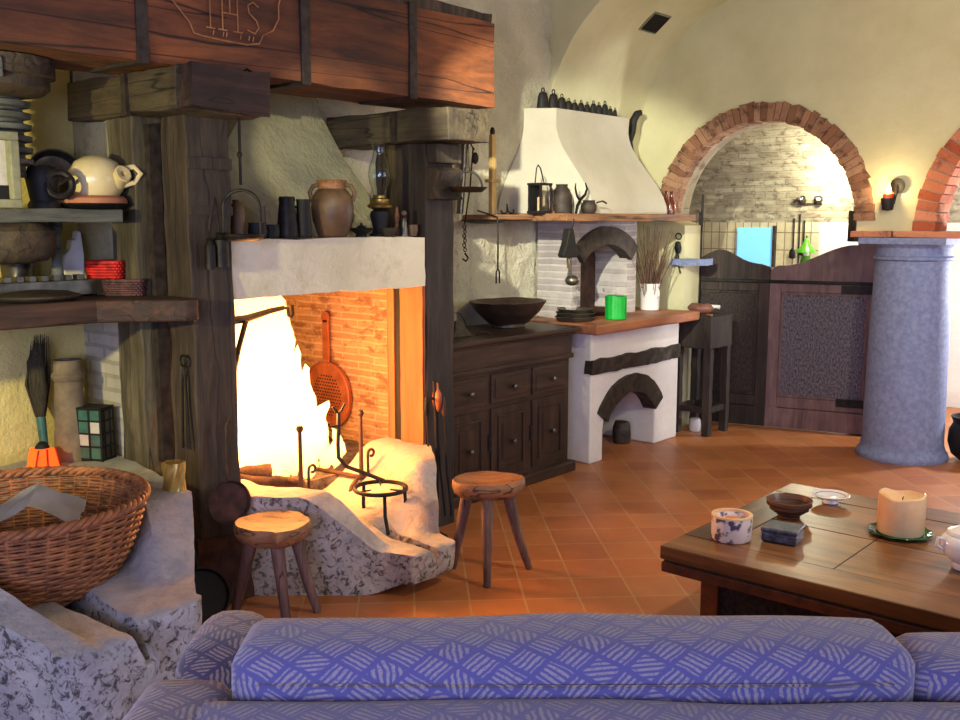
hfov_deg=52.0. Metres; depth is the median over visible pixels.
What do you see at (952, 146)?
trim
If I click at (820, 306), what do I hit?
door
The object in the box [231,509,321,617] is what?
stool
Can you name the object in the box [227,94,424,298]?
hood
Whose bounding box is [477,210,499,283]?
spit
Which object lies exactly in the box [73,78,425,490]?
brick wall
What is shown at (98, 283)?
wooden box
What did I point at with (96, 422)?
glass lantern
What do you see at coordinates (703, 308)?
meat
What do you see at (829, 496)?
dish
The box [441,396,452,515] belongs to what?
brush
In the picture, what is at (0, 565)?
log
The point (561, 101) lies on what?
bell
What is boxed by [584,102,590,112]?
bell
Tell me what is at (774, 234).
trim
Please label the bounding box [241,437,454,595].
stone hearth
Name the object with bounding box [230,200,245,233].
bottle
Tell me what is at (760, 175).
stone wall
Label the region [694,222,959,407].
wall
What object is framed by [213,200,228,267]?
weight
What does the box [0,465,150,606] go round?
basket
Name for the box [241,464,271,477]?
log
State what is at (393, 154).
timber post
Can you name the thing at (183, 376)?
tongs
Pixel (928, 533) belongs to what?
glass plate
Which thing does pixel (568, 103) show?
bell
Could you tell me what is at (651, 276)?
dry twigs
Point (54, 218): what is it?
shelf
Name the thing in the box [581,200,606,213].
pot
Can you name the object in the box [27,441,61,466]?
broom
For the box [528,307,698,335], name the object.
countertop
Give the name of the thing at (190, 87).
bolster
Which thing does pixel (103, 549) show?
log
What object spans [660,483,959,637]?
coffee table
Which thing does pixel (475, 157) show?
chain
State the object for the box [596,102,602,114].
bell
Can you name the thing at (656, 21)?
ceiling vent
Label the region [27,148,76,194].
bowl
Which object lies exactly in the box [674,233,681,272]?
keys
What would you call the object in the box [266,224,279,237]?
pot
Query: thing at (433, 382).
stand
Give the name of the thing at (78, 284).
metal rack
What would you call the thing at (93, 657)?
stone ledge
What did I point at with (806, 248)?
lamp
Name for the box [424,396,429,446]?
poker
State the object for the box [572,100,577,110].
bell
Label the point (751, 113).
brick arch
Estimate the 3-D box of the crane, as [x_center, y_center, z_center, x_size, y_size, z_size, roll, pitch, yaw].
[-1.006,-0.078,4.479,0.048,0.305,0.566,4,9,25]
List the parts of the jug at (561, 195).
handle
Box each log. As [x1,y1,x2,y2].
[0,538,69,559]
[0,549,107,574]
[0,565,25,592]
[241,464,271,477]
[241,474,304,488]
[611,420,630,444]
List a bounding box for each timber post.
[107,117,175,473]
[143,114,254,604]
[385,146,402,235]
[402,143,462,526]
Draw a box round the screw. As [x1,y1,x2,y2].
[0,51,56,264]
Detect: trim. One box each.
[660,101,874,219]
[662,103,873,214]
[771,226,776,266]
[850,231,959,238]
[912,128,959,230]
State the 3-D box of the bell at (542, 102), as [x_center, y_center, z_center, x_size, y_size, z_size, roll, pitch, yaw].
[0.415,-1.733,6.503,0.075,0.131,0.098,7,11,41]
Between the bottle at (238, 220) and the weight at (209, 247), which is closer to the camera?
the weight at (209, 247)
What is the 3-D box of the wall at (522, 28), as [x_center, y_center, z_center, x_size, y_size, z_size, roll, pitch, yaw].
[-1.473,-0.781,4.782,0.260,3.434,8.580,7,11,41]
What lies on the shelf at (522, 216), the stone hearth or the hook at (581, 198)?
the hook at (581, 198)
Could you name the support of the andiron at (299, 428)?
on the stone hearth
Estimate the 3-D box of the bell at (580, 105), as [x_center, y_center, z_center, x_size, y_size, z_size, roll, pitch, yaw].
[0.701,-1.758,6.831,0.048,0.089,0.063,7,11,41]
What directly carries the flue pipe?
on the stone ledge
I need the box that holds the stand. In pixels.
[425,381,447,536]
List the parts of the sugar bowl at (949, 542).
handle, lid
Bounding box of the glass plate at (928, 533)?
[867,522,933,540]
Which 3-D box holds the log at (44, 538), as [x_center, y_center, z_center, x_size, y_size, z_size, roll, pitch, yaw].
[-1.565,0.627,3.337,0.343,0.090,0.090,1,8,6]
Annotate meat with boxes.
[687,302,720,313]
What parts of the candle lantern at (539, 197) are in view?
panel, handle, frame, glass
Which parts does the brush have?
rod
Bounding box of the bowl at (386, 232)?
[380,228,396,236]
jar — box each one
[307,180,356,236]
[689,417,700,431]
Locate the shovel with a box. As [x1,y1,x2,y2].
[432,383,445,515]
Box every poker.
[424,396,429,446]
[797,214,800,262]
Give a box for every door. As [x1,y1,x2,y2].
[699,249,771,425]
[764,245,875,434]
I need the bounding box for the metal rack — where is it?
[0,274,102,294]
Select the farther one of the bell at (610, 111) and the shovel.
the bell at (610, 111)
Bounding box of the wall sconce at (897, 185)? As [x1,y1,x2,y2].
[881,178,904,210]
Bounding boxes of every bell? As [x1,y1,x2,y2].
[536,87,548,107]
[549,89,558,107]
[558,94,566,108]
[566,98,572,109]
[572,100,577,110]
[578,100,584,111]
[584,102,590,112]
[590,100,596,113]
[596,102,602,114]
[602,101,608,114]
[608,106,612,115]
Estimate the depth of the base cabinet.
5.87 m
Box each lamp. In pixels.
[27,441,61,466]
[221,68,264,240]
[367,142,392,235]
[795,235,816,262]
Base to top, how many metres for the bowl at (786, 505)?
0.070 m
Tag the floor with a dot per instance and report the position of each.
(594, 533)
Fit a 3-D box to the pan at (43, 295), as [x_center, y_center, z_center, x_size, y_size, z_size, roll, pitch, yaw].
[-1.662,-0.243,3.700,0.254,0.042,0.318,7,11,41]
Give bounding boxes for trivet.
[352,479,408,535]
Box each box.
[94,282,103,294]
[761,519,805,545]
[847,211,859,241]
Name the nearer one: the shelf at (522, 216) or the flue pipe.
the flue pipe
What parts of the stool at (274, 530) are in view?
leg, seat, leg, leg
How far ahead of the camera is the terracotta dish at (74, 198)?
3.82 m
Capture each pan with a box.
[0,289,80,302]
[193,532,230,624]
[208,418,250,524]
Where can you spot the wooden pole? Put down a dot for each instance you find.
(492, 180)
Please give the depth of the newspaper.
3.32 m
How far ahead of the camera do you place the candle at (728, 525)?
3.53 m
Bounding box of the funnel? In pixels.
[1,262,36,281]
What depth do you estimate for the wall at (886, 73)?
6.67 m
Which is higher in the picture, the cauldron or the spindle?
the spindle
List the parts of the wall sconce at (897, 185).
arm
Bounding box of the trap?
[453,312,471,337]
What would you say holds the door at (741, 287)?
in the wall at (886, 73)
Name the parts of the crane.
arm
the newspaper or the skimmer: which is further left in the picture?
the newspaper
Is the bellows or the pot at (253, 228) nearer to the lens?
the pot at (253, 228)
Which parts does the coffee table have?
leg, panel, panel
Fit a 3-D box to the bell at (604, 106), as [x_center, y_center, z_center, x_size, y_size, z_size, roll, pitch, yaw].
[0.894,-1.800,7.050,0.051,0.110,0.067,7,11,41]
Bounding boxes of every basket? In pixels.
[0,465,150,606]
[84,260,124,278]
[101,278,148,295]
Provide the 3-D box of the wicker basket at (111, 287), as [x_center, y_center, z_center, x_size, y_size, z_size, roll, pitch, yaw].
[-1.440,-0.298,4.012,0.182,0.069,0.139,0,8,0]
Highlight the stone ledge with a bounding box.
[0,456,199,719]
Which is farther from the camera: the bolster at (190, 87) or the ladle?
the ladle
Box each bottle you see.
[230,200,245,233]
[664,191,669,213]
[669,191,674,213]
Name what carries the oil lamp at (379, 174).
on the hood at (285, 151)
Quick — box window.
[736,228,771,266]
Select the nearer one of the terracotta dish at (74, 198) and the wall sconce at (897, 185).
the terracotta dish at (74, 198)
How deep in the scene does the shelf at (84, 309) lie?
3.75 m
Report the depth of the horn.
7.36 m
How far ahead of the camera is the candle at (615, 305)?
6.58 m
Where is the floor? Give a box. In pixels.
[200,407,959,626]
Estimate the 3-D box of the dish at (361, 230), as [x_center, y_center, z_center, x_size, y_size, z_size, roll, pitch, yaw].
[-0.568,-0.624,4.717,0.124,0.068,0.124,7,11,41]
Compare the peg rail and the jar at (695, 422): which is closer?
the peg rail
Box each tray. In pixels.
[60,203,131,209]
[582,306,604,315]
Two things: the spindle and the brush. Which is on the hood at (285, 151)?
the spindle
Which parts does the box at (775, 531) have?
lid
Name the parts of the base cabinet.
panel moulding, raised panel, raised panel, door, drawer, knob, knob, drawer, door, raised panel, raised panel, panel moulding, moulding, knob, door, drawer, raised panel, panel moulding, raised panel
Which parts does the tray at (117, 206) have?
dish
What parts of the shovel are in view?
rod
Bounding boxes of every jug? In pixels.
[25,164,75,208]
[68,155,143,195]
[552,184,571,212]
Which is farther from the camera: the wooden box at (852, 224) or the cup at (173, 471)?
the wooden box at (852, 224)
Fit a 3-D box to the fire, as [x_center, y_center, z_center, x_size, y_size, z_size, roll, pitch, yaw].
[-1.207,0.065,4.813,0.653,1.081,1.038,7,11,41]
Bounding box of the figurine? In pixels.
[400,210,407,235]
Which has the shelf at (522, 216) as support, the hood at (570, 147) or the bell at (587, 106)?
the hood at (570, 147)
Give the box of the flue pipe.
[50,358,84,462]
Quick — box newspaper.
[0,483,85,521]
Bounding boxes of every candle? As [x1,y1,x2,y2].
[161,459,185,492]
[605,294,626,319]
[711,508,752,543]
[876,488,926,538]
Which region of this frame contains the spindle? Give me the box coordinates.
[394,206,399,235]
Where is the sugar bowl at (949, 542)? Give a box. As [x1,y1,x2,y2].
[934,525,959,570]
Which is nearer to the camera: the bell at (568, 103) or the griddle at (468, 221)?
the griddle at (468, 221)
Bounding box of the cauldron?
[947,413,959,459]
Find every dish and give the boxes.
[58,195,127,202]
[350,223,373,236]
[811,489,849,503]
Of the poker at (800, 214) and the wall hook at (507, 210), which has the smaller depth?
the wall hook at (507, 210)
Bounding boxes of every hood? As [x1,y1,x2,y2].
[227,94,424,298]
[498,108,666,213]
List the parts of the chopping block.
leg, leg, leg, leg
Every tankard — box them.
[277,196,298,237]
[296,199,311,237]
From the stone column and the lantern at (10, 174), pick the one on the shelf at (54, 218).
the lantern at (10, 174)
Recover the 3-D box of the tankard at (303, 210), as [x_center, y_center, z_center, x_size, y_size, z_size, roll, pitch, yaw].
[-0.794,-0.637,4.437,0.072,0.172,0.072,7,11,41]
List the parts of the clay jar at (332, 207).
handle, handle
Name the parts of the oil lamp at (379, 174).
burner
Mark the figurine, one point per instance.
(404, 230)
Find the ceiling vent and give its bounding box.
[638,11,670,33]
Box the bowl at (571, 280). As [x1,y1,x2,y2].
[565,275,578,285]
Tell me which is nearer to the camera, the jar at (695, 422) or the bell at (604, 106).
the bell at (604, 106)
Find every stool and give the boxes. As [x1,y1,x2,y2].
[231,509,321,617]
[452,471,532,587]
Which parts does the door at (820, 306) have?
rail, moulding, panel, panel moulding, rail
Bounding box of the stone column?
[855,237,959,465]
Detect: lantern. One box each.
[0,131,22,207]
[76,403,115,462]
[527,164,552,213]
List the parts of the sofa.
arm, arm, frame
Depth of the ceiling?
6.90 m
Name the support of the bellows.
hanging from the shelf at (522, 216)
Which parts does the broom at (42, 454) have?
frame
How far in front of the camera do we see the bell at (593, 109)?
6.92 m
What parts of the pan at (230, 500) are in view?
handle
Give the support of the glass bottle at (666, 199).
on the shelf at (522, 216)
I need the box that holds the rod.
[698,194,703,302]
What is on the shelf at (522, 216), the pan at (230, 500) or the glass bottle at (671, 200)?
the glass bottle at (671, 200)
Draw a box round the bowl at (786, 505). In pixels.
[766,493,812,518]
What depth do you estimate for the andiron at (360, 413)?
4.86 m
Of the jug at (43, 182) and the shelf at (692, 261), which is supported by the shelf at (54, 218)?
the jug at (43, 182)
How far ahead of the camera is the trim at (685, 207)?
7.51 m
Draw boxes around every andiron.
[296,425,316,488]
[317,410,374,492]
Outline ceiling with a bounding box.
[549,0,728,141]
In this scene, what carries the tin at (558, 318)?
on the stove
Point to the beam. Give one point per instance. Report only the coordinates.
(403, 54)
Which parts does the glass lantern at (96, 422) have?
glass pane, glass pane, glass pane, glass pane, glass pane, glass pane, plate, glass pane, glass pane, glass pane, glass pane, glass pane, glass pane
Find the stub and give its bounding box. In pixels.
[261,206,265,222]
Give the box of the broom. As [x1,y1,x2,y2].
[25,334,50,444]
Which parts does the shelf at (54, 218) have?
turned leg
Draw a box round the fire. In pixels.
[234,297,345,476]
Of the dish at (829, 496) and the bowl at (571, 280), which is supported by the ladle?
the bowl at (571, 280)
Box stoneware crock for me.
[640,283,660,309]
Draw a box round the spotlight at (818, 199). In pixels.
[797,195,822,204]
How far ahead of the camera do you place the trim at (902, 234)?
6.37 m
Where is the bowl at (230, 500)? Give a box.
[208,480,250,524]
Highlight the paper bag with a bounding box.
[62,231,83,278]
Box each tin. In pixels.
[554,315,595,321]
[555,311,594,317]
[556,307,593,313]
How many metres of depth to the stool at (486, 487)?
4.41 m
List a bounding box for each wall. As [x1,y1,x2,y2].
[0,0,638,464]
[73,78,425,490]
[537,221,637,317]
[636,0,959,425]
[689,123,959,222]
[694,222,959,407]
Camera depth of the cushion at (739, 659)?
1.77 m
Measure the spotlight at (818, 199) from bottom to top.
0.085 m
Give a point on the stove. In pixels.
(626, 369)
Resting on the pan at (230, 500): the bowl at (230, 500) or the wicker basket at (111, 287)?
the bowl at (230, 500)
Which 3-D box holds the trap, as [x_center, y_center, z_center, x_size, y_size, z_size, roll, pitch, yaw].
[-0.132,-0.207,5.683,0.100,0.140,0.162,7,11,41]
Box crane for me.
[235,305,294,372]
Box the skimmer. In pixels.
[309,311,351,428]
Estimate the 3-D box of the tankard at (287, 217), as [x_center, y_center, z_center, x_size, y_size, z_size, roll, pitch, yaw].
[-0.852,-0.637,4.392,0.110,0.184,0.095,-1,8,-4]
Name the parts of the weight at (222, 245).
chain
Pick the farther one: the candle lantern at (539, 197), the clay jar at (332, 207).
the candle lantern at (539, 197)
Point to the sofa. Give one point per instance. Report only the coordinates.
(238, 664)
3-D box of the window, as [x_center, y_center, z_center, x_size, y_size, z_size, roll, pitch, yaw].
[2.655,-1.026,9.551,0.350,0.510,0.024,7,11,41]
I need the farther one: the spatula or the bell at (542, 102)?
the spatula
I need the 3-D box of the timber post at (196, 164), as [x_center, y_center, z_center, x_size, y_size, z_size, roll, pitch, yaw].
[-1.151,0.022,4.085,0.283,2.021,0.280,7,11,41]
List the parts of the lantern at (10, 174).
pane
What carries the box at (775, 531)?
on the coffee table
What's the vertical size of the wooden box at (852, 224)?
0.228 m
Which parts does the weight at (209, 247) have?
chain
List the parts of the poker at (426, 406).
rod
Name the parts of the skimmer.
handle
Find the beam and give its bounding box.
[0,0,494,109]
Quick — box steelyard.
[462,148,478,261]
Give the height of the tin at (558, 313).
0.027 m
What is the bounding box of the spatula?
[789,218,795,258]
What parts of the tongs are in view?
arm, arm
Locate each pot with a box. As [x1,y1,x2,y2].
[248,223,266,238]
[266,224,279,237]
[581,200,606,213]
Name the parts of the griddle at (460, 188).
plate, chain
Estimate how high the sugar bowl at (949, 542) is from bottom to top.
0.172 m
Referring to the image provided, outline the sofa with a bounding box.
[123,610,959,719]
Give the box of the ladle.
[565,259,578,285]
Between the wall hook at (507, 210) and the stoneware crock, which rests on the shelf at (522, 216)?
the wall hook at (507, 210)
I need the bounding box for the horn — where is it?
[628,110,642,150]
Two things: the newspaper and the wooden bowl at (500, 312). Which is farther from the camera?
the wooden bowl at (500, 312)
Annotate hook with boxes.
[500,204,513,213]
[574,183,587,212]
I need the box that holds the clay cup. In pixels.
[407,224,417,235]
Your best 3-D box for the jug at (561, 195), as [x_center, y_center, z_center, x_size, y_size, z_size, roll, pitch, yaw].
[0.521,-1.031,6.309,0.141,0.185,0.141,-1,8,-4]
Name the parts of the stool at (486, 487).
leg, leg, seat, leg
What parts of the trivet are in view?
leg, leg, leg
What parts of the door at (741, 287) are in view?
rail, panel, panel moulding, rail, moulding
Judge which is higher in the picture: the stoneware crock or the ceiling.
the ceiling
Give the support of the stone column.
on the floor
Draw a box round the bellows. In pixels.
[558,218,578,268]
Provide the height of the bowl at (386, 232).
0.042 m
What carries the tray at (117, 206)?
on the shelf at (54, 218)
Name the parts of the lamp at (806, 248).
lamp shade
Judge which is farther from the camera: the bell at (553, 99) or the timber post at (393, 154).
the bell at (553, 99)
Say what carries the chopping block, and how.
on the floor
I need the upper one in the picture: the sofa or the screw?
the screw
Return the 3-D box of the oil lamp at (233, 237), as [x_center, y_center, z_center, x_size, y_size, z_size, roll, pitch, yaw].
[-0.963,-0.817,3.941,0.180,0.679,0.176,7,11,41]
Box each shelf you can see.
[0,208,123,279]
[0,295,198,330]
[463,213,695,220]
[669,258,712,265]
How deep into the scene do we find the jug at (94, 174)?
3.86 m
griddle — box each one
[447,142,486,191]
[461,220,507,223]
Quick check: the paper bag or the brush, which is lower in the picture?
the brush
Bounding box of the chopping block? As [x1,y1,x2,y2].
[676,312,731,436]
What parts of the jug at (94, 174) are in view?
spout, handle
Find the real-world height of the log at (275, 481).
0.139 m
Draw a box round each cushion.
[231,613,914,704]
[896,632,959,701]
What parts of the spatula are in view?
handle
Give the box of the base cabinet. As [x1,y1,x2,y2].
[452,322,581,508]
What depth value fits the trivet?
4.46 m
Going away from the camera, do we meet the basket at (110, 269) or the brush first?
the basket at (110, 269)
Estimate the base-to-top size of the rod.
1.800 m
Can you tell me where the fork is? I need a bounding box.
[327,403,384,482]
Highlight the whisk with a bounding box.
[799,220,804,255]
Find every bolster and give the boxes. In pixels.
[68,61,271,123]
[327,106,488,149]
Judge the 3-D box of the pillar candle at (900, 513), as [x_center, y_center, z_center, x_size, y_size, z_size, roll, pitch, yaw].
[1.556,0.560,3.637,0.166,0.155,0.166,7,11,41]
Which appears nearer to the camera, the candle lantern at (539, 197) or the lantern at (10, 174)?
the lantern at (10, 174)
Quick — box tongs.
[179,354,190,449]
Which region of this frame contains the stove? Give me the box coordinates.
[528,307,698,463]
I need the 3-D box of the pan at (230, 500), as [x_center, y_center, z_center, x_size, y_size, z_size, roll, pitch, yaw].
[-1.043,0.462,4.056,0.074,0.434,0.178,7,11,41]
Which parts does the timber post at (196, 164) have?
moulding, moulding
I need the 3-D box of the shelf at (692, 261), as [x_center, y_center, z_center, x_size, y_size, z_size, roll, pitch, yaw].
[1.611,-0.746,7.507,0.268,0.059,0.200,7,11,41]
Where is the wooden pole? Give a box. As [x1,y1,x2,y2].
[485,127,499,213]
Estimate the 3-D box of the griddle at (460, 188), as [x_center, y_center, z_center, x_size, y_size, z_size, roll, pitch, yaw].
[-0.063,-0.960,4.871,0.204,0.254,0.204,7,11,41]
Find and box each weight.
[204,197,215,269]
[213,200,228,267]
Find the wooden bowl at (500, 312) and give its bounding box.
[469,297,545,328]
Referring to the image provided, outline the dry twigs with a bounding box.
[632,223,674,297]
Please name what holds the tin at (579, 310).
on the tin at (558, 313)
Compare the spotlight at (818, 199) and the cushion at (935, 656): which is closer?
the cushion at (935, 656)
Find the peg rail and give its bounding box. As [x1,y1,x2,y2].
[456,143,474,213]
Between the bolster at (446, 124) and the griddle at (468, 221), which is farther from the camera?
the griddle at (468, 221)

